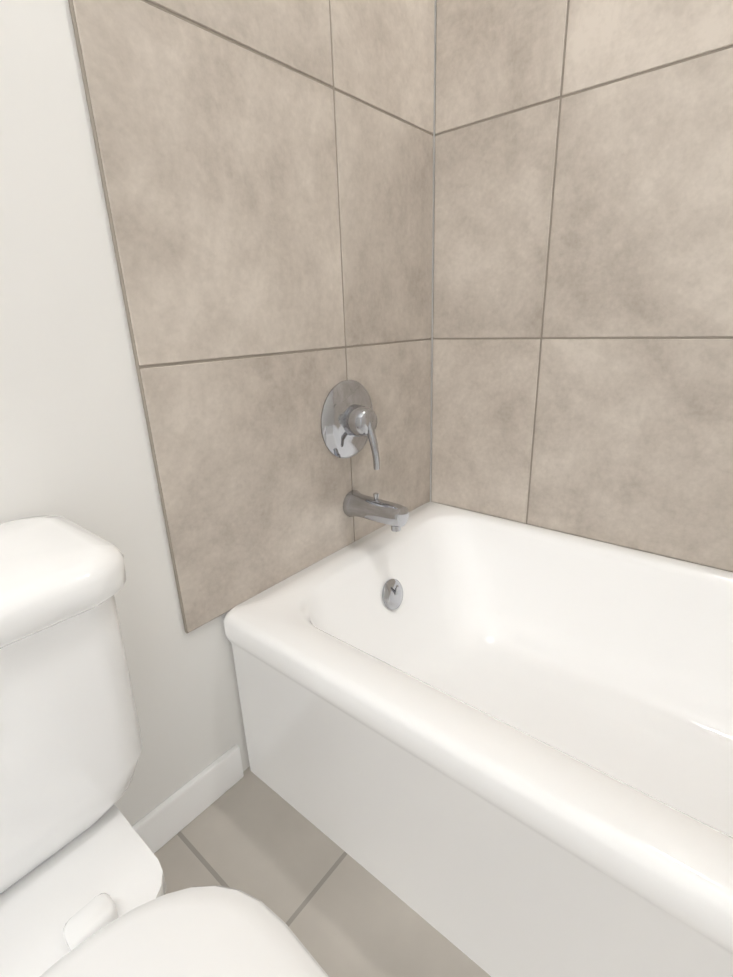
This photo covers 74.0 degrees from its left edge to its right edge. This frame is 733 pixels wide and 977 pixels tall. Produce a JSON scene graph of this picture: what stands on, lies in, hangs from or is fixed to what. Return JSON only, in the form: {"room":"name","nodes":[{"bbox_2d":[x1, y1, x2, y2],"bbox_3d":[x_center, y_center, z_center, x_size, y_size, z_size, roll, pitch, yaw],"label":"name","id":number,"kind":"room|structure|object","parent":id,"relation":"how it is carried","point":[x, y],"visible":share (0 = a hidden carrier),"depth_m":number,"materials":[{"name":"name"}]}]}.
{"room":"bathroom","nodes":[
{"label":"bathroom","id":0,"kind":"room"},
{"bbox_2d":[0,0,249,825],"bbox_3d":[-0.690,-0.400,0.313,0.115,2.440,2.775,13,24,37],"label":"wall","id":1,"kind":"structure","parent":0,"point":[75,447],"depth_m":0.66,"materials":[{"name":"white paint"}]},
{"bbox_2d":[132,745,243,853],"bbox_3d":[-0.581,0.715,0.683,0.012,0.085,0.985,13,24,37],"label":"baseboard","id":2,"kind":"structure","parent":1,"relation":"attached to","point":[157,828],"depth_m":0.92,"materials":[{"name":"white wood"}]},
{"bbox_2d":[68,0,434,632],"bbox_3d":[-0.100,-0.722,0.862,0.010,1.846,0.806,13,24,37],"label":"tiled wall","id":3,"kind":"structure","parent":1,"relation":"attached to","point":[266,170],"depth_m":0.87,"materials":[{"name":"tile"}]},
{"bbox_2d":[321,380,379,469],"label":"tub valve","id":4,"kind":"object","parent":3,"relation":"attached to","point":[348,421],"depth_m":1.06,"materials":[{"name":"silver metal"}]},
{"bbox_2d":[343,490,408,531],"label":"tub spout","id":5,"kind":"object","parent":3,"relation":"attached to","point":[357,504],"depth_m":1.10,"materials":[{"name":"silver metal"}]},
{"bbox_2d":[154,766,490,976],"bbox_3d":[0.346,1.126,-0.311,3.035,0.100,4.800,13,24,37],"label":"floor","id":6,"kind":"structure","parent":0,"point":[335,907],"depth_m":0.85,"materials":[{"name":"tile"}]},
{"bbox_2d":[0,515,328,976],"bbox_3d":[-0.228,0.488,0.362,0.847,0.700,0.436,13,24,37],"label":"toilet","id":7,"kind":"object","parent":6,"relation":"on","point":[82,887],"visible":1,"depth_m":0.49,"materials":[{"name":"white ceramic"}]},
{"bbox_2d":[224,502,732,976],"bbox_3d":[0.569,0.470,0.779,1.570,0.406,0.739,13,24,37],"label":"bathtub","id":8,"kind":"object","parent":6,"relation":"on","point":[492,746],"visible":1,"depth_m":0.87,"materials":[{"name":"white ceramic"}]},
{"bbox_2d":[382,579,402,609],"bbox_3d":[0.064,0.252,1.160,0.030,0.070,0.072,13,24,37],"label":"overflow drain","id":9,"kind":"object","parent":8,"relation":"attached to","point":[392,594],"visible":1,"depth_m":1.15,"materials":[{"name":"silver metal"}]},
{"bbox_2d":[430,0,732,572],"bbox_3d":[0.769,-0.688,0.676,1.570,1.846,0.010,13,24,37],"label":"tiled wall","id":10,"kind":"structure","parent":0,"point":[582,377],"depth_m":1.03,"materials":[{"name":"tile"}]}
]}

